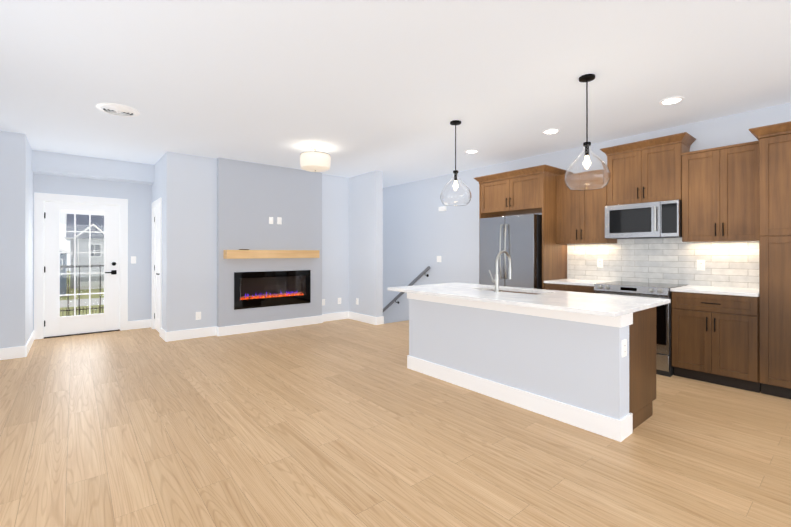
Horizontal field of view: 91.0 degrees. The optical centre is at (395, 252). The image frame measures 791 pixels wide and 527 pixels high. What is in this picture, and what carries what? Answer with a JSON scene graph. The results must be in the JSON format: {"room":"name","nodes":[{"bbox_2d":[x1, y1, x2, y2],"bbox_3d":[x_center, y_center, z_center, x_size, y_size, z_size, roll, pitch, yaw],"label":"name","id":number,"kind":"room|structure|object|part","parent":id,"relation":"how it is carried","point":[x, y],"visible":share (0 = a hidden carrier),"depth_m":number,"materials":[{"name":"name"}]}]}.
{"room":"kitchen","nodes":[
{"label":"kitchen","id":0,"kind":"room"},
{"bbox_2d":[0,131,32,347],"bbox_3d":[-5.061,-0.080,5.156,0.300,2.740,1.240,0,0,-40],"label":"wall","id":1,"kind":"structure","parent":0,"point":[16,251],"depth_m":4.72,"materials":[{"name":"grey paint"}]},
{"bbox_2d":[24,330,33,356],"bbox_3d":[-4.936,1.220,5.250,0.014,0.140,1.254,0,0,-40],"label":"baseboard","id":2,"kind":"structure","parent":1,"relation":"attached to","point":[29,343],"depth_m":5.00,"materials":[{"name":"white"}]},
{"bbox_2d":[33,174,151,329],"bbox_3d":[-3.259,0.823,7.549,6.130,4.540,0.150,0,0,-40],"label":"wall","id":3,"kind":"structure","parent":0,"point":[138,196],"depth_m":6.51,"materials":[{"name":"grey paint"}]},
{"bbox_2d":[34,192,127,339],"bbox_3d":[-4.936,0.206,6.150,1.140,2.170,0.168,0,0,-40],"label":"door frame","id":4,"kind":"structure","parent":3,"relation":"attached to","point":[40,199],"depth_m":5.95,"materials":[{"name":"white wood"}]},
{"bbox_2d":[44,202,119,336],"bbox_3d":[-4.907,0.258,6.111,0.924,2.034,0.094,0,0,-40],"label":"exterior door","id":5,"kind":"structure","parent":3,"relation":"in","point":[56,324],"depth_m":6.08,"materials":[{"name":"white wood"}]},
{"bbox_2d":[60,265,103,315],"bbox_3d":[-5.305,0.842,6.830,3.860,1.220,1.350,0,0,-40],"label":"railing","id":6,"kind":"object","parent":3,"relation":"attached to","point":[70,266],"depth_m":7.17,"materials":[{"name":"grey metal"}]},
{"bbox_2d":[131,256,135,262],"bbox_3d":[-4.390,0.131,6.510,0.072,0.116,0.009,0,0,-40],"label":"switch plate","id":7,"kind":"object","parent":3,"relation":"attached to","point":[133,259],"depth_m":6.51,"materials":[{"name":"white plastic"}]},
{"bbox_2d":[128,319,151,329],"bbox_3d":[-4.320,1.221,6.564,0.340,0.140,0.014,0,0,-40],"label":"baseboard","id":8,"kind":"structure","parent":3,"relation":"attached to","point":[138,324],"depth_m":6.56,"materials":[{"name":"white wood"}]},
{"bbox_2d":[32,150,153,184],"bbox_3d":[-4.671,-1.304,6.091,1.490,0.290,0.300,0,0,-40],"label":"soffit","id":9,"kind":"structure","parent":0,"point":[59,164],"depth_m":5.93,"materials":[{"name":"grey paint"}]},
{"bbox_2d":[152,152,175,331],"bbox_3d":[-3.701,-0.079,6.179,0.120,2.740,1.400,0,0,-40],"label":"wall","id":10,"kind":"structure","parent":0,"point":[164,186],"depth_m":5.66,"materials":[{"name":"grey paint"}]},
{"bbox_2d":[154,206,159,331],"bbox_3d":[-3.828,0.275,6.250,0.085,2.008,0.674,0,0,-40],"label":"closet door","id":11,"kind":"structure","parent":10,"relation":"in","point":[157,251],"depth_m":6.36,"materials":[{"name":"white wood"}]},
{"bbox_2d":[152,198,161,336],"bbox_3d":[-3.794,0.231,6.277,0.138,2.120,0.870,0,0,-40],"label":"door frame","id":12,"kind":"structure","parent":10,"relation":"attached to","point":[157,203],"depth_m":6.18,"materials":[{"name":"white wood"}]},
{"bbox_2d":[161,328,164,340],"bbox_3d":[-3.434,1.220,5.749,0.014,0.140,0.400,0,0,-40],"label":"baseboard","id":13,"kind":"structure","parent":10,"relation":"attached to","point":[162,330],"depth_m":5.74,"materials":[{"name":"white wood"}]},
{"bbox_2d":[176,153,348,330],"bbox_3d":[-2.099,-0.079,6.674,2.980,2.740,0.120,0,0,-40],"label":"wall","id":14,"kind":"structure","parent":0,"point":[196,233],"depth_m":5.94,"materials":[{"name":"grey paint"}]},
{"bbox_2d":[165,326,216,341],"bbox_3d":[-3.034,1.220,5.800,0.694,0.140,0.030,0,0,-40],"label":"baseboard","id":15,"kind":"structure","parent":14,"relation":"attached to","point":[208,331],"depth_m":5.79,"materials":[{"name":"white wood"}]},
{"bbox_2d":[196,312,200,319],"bbox_3d":[-2.974,0.961,5.864,0.072,0.116,0.009,0,0,-40],"label":"outlet","id":16,"kind":"object","parent":14,"relation":"attached to","point":[198,314],"depth_m":5.86,"materials":[{"name":"white plastic"}]},
{"bbox_2d":[323,311,348,321],"bbox_3d":[-1.161,1.222,7.351,0.610,0.140,0.030,0,0,-40],"label":"baseboard","id":17,"kind":"structure","parent":14,"relation":"attached to","point":[340,315],"depth_m":7.38,"materials":[{"name":"white wood"}]},
{"bbox_2d":[217,158,321,326],"bbox_3d":[-2.107,-0.079,6.621,1.780,2.740,0.250,0,0,-40],"label":"wall","id":18,"kind":"structure","parent":0,"point":[252,198],"depth_m":6.42,"materials":[{"name":"grey paint"}]},
{"bbox_2d":[217,314,323,335],"bbox_3d":[-2.026,1.221,6.522,1.808,0.140,0.024,0,0,-40],"label":"baseboard","id":19,"kind":"structure","parent":18,"relation":"attached to","point":[261,326],"depth_m":6.44,"materials":[{"name":"white wood"}]},
{"bbox_2d":[223,250,319,258],"bbox_3d":[-1.999,0.034,6.428,1.560,0.135,0.184,0,0,-40],"label":"mantel shelf","id":20,"kind":"object","parent":18,"relation":"attached to","point":[240,254],"visible":1,"depth_m":6.28,"materials":[{"name":"brown wood"}]},
{"bbox_2d":[234,270,310,309],"bbox_3d":[-2.091,0.611,6.594,1.314,0.584,0.221,0,0,-40],"label":"fireplace insert","id":21,"kind":"object","parent":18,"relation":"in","point":[264,289],"visible":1,"depth_m":6.57,"materials":[{"name":"black glass"}]},
{"bbox_2d":[277,217,281,223],"bbox_3d":[-1.963,-0.529,6.573,0.072,0.116,0.008,0,0,-40],"label":"outlet","id":22,"kind":"object","parent":18,"relation":"attached to","point":[279,220],"depth_m":6.57,"materials":[{"name":"white plastic"}]},
{"bbox_2d":[349,171,382,316],"bbox_3d":[-1.017,0.823,7.821,0.150,4.540,2.290,0,0,-40],"label":"wall","id":23,"kind":"structure","parent":0,"point":[366,239],"depth_m":7.12,"materials":[{"name":"grey paint"}]},
{"bbox_2d":[349,311,376,324],"bbox_3d":[-0.630,1.222,7.223,0.014,0.140,0.904,0,0,-40],"label":"baseboard","id":24,"kind":"structure","parent":23,"relation":"attached to","point":[355,316],"depth_m":7.16,"materials":[{"name":"white wood"}]},
{"bbox_2d":[0,319,790,526],"bbox_3d":[0.344,1.387,3.196,6.430,0.200,11.450,0,0,-40],"label":"floor","id":25,"kind":"structure","parent":0,"point":[345,423],"depth_m":2.57,"materials":[{"name":"brown wood"}]},
{"bbox_2d":[479,214,541,288],"bbox_3d":[1.774,0.388,5.627,0.778,1.775,0.890,0,0,-40],"label":"refrigerator","id":26,"kind":"object","parent":25,"relation":"on","point":[518,238],"visible":0.46,"depth_m":5.32,"materials":[{"name":"silver metal"}]},
{"bbox_2d":[407,290,655,441],"bbox_3d":[1.117,0.846,3.706,0.768,0.884,2.204,0,0,-40],"label":"kitchen island","id":27,"kind":"object","parent":25,"relation":"on","point":[555,354],"depth_m":3.08,"materials":[{"name":"grey paint"}]},
{"bbox_2d":[388,282,670,317],"bbox_3d":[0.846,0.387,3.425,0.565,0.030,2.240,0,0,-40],"label":"island countertop","id":28,"kind":"structure","parent":27,"relation":"on","point":[505,297],"depth_m":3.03,"materials":[{"name":"white stone"}]},
{"bbox_2d":[489,251,511,291],"bbox_3d":[1.010,0.179,3.723,0.257,0.388,0.110,0,0,-40],"label":"faucet","id":29,"kind":"object","parent":28,"relation":"on","point":[496,280],"visible":1,"depth_m":3.65,"materials":[{"name":"silver metal"}]},
{"bbox_2d":[622,339,626,356],"bbox_3d":[1.588,0.667,2.696,0.072,0.116,0.008,0,0,-40],"label":"outlet","id":30,"kind":"object","parent":27,"relation":"attached to","point":[624,347],"visible":1,"depth_m":2.69,"materials":[{"name":"white plastic"}]},
{"bbox_2d":[542,285,596,292],"bbox_3d":[2.393,0.848,5.029,0.626,0.883,0.651,0,0,-40],"label":"base cabinet","id":31,"kind":"object","parent":25,"relation":"on","point":[574,288],"depth_m":4.80,"materials":[{"name":"brown wood"}]},
{"bbox_2d":[542,277,612,284],"bbox_3d":[2.388,0.389,5.024,0.641,0.030,0.653,0,0,-40],"label":"countertop","id":32,"kind":"structure","parent":31,"relation":"on","point":[565,280],"depth_m":4.95,"materials":[{"name":"white stone"}]},
{"bbox_2d":[594,281,685,376],"bbox_3d":[2.794,0.828,4.450,0.728,0.921,0.738,0,0,-40],"label":"range","id":33,"kind":"object","parent":25,"relation":"on","point":[664,367],"visible":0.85,"depth_m":4.05,"materials":[{"name":"silver metal"}]},
{"bbox_2d":[672,293,757,392],"bbox_3d":[3.289,0.846,3.947,0.626,0.883,0.660,0,0,-40],"label":"base cabinet","id":34,"kind":"object","parent":25,"relation":"on","point":[715,336],"depth_m":3.72,"materials":[{"name":"brown wood"}]},
{"bbox_2d":[670,285,757,296],"bbox_3d":[3.284,0.388,3.942,0.641,0.030,0.666,0,0,-40],"label":"countertop","id":35,"kind":"structure","parent":34,"relation":"on","point":[725,290],"depth_m":3.86,"materials":[{"name":"white stone"}]},
{"bbox_2d":[758,129,790,398],"bbox_3d":[3.695,0.122,3.457,0.626,2.330,0.598,0,0,-40],"label":"tall cabinet","id":36,"kind":"object","parent":25,"relation":"on","point":[774,149],"depth_m":3.42,"materials":[{"name":"brown wood"}]},
{"bbox_2d":[0,0,790,187],"bbox_3d":[0.344,-1.528,3.199,6.430,0.150,11.450,0,0,-40],"label":"ceiling","id":37,"kind":"structure","parent":0,"point":[391,90],"depth_m":3.19,"materials":[{"name":"white paint"}]},
{"bbox_2d":[96,103,139,116],"bbox_3d":[-2.823,-1.438,3.960,0.370,0.026,0.370,0,0,-40],"label":"ceiling vent","id":38,"kind":"object","parent":37,"relation":"in","point":[117,109],"visible":1,"depth_m":3.92,"materials":[{"name":"white metal"}]},
{"bbox_2d":[300,146,330,171],"bbox_3d":[-1.107,-1.280,5.367,0.416,0.339,0.416,0,0,-40],"label":"semi-flush ceiling light","id":39,"kind":"object","parent":37,"relation":"attached to","point":[314,161],"visible":1,"depth_m":5.22,"materials":[{"name":"white glass"}]},
{"bbox_2d":[440,120,470,205],"bbox_3d":[0.671,-0.990,4.333,0.347,0.920,0.347,0,0,-40],"label":"pendant light","id":40,"kind":"object","parent":37,"relation":"hanging from","point":[455,191],"visible":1,"depth_m":4.23,"materials":[{"name":"clear glass"}]},
{"bbox_3d":[0.671,-0.708,4.332,0.347,0.356,0.347,0,0,-40],"label":"lamp shade","id":41,"kind":"part","parent":40,"relation":"part of","materials":[{"name":"clear glass"}]},
{"bbox_2d":[465,150,477,153],"bbox_3d":[1.095,-1.446,5.593,0.196,0.008,0.196,0,0,-40],"label":"recessed light","id":42,"kind":"object","parent":37,"relation":"in","point":[471,151],"visible":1,"depth_m":5.58,"materials":[{"name":"white plastic"}]},
{"bbox_2d":[542,129,559,133],"bbox_3d":[1.866,-1.447,4.661,0.196,0.008,0.196,0,0,-40],"label":"recessed light","id":43,"kind":"object","parent":37,"relation":"in","point":[550,131],"visible":1,"depth_m":4.66,"materials":[{"name":"white plastic"}]},
{"bbox_2d":[564,74,610,190],"bbox_3d":[1.589,-0.992,3.223,0.347,0.920,0.347,0,0,-40],"label":"pendant light","id":44,"kind":"object","parent":37,"relation":"hanging from","point":[588,169],"visible":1,"depth_m":3.13,"materials":[{"name":"clear glass"}]},
{"bbox_3d":[1.589,-0.710,3.223,0.347,0.356,0.347,0,0,-40],"label":"lamp shade","id":45,"kind":"part","parent":44,"relation":"part of","materials":[{"name":"clear glass"}]},
{"bbox_2d":[659,96,683,104],"bbox_3d":[2.644,-1.448,3.721,0.196,0.008,0.196,0,0,-40],"label":"recessed light","id":46,"kind":"object","parent":37,"relation":"in","point":[671,100],"visible":0.98,"depth_m":3.71,"materials":[{"name":"white plastic"}]},
{"bbox_2d":[383,103,790,323],"bbox_3d":[2.763,0.820,5.198,0.150,4.540,11.450,0,0,-40],"label":"wall","id":47,"kind":"structure","parent":0,"point":[421,232],"depth_m":7.21,"materials":[{"name":"grey paint"}]},
{"bbox_2d":[383,266,429,311],"bbox_3d":[0.006,1.018,8.336,0.095,1.489,2.127,0,0,-40],"label":"stair handrail","id":48,"kind":"object","parent":47,"relation":"attached to","point":[420,275],"visible":0.77,"depth_m":7.92,"materials":[{"name":"silver metal"}]},
{"bbox_2d":[439,206,445,210],"bbox_3d":[0.885,-0.818,7.327,0.029,0.080,0.180,0,0,-40],"label":"door chime","id":49,"kind":"object","parent":47,"relation":"attached to","point":[443,208],"visible":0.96,"depth_m":7.31,"materials":[{"name":"white plastic"}]},
{"bbox_2d":[478,169,553,216],"bbox_3d":[1.849,-0.822,5.689,0.626,0.476,1.004,0,0,-40],"label":"upper cabinet","id":50,"kind":"object","parent":47,"relation":"attached to","point":[523,193],"depth_m":5.41,"materials":[{"name":"brown wood"}]},
{"bbox_2d":[554,173,617,244],"bbox_3d":[2.509,-0.575,5.125,0.327,0.931,0.653,0,0,-40],"label":"upper cabinet","id":51,"kind":"object","parent":47,"relation":"attached to","point":[579,216],"depth_m":5.03,"materials":[{"name":"brown wood"}]},
{"bbox_2d":[606,137,689,205],"bbox_3d":[2.961,-0.882,4.579,0.327,0.638,0.757,0,0,-40],"label":"upper cabinet","id":52,"kind":"object","parent":47,"relation":"attached to","point":[647,173],"depth_m":4.44,"materials":[{"name":"brown wood"}]},
{"bbox_2d":[605,200,681,238],"bbox_3d":[2.912,-0.360,4.538,0.436,0.399,0.750,0,0,-40],"label":"microwave","id":53,"kind":"object","parent":52,"relation":"attached to","point":[658,219],"visible":0.96,"depth_m":4.39,"materials":[{"name":"silver metal"}]},
{"bbox_2d":[678,137,757,244],"bbox_3d":[3.410,-0.604,4.037,0.327,0.985,0.642,0,0,-40],"label":"upper cabinet","id":54,"kind":"object","parent":47,"relation":"attached to","point":[736,215],"depth_m":3.94,"materials":[{"name":"brown wood"}]},
{"label":"outside","id":55,"kind":"structure","parent":0,"visible":0},
{"bbox_2d":[60,271,103,316],"bbox_3d":[-40.809,3.843,49.257,120.000,1.600,111.800,0,0,-40],"label":"lawn","id":56,"kind":"structure","parent":55,"point":[82,301],"depth_m":33.18,"materials":[{"name":"green plant"}]},
{"bbox_2d":[60,248,71,296],"bbox_3d":[-37.976,0.903,37.132,10.900,6.850,10.900,0,0,-40],"label":"house","id":57,"kind":"structure","parent":56,"relation":"on","point":[62,279],"depth_m":37.91,"materials":[{"name":"white"}]},
{"bbox_2d":[64,213,103,289],"bbox_3d":[-35.691,-0.341,53.783,15.350,9.380,13.360,0,0,-40],"label":"house","id":58,"kind":"structure","parent":56,"relation":"on","point":[80,236],"depth_m":45.95,"materials":[{"name":"white"}]}
]}

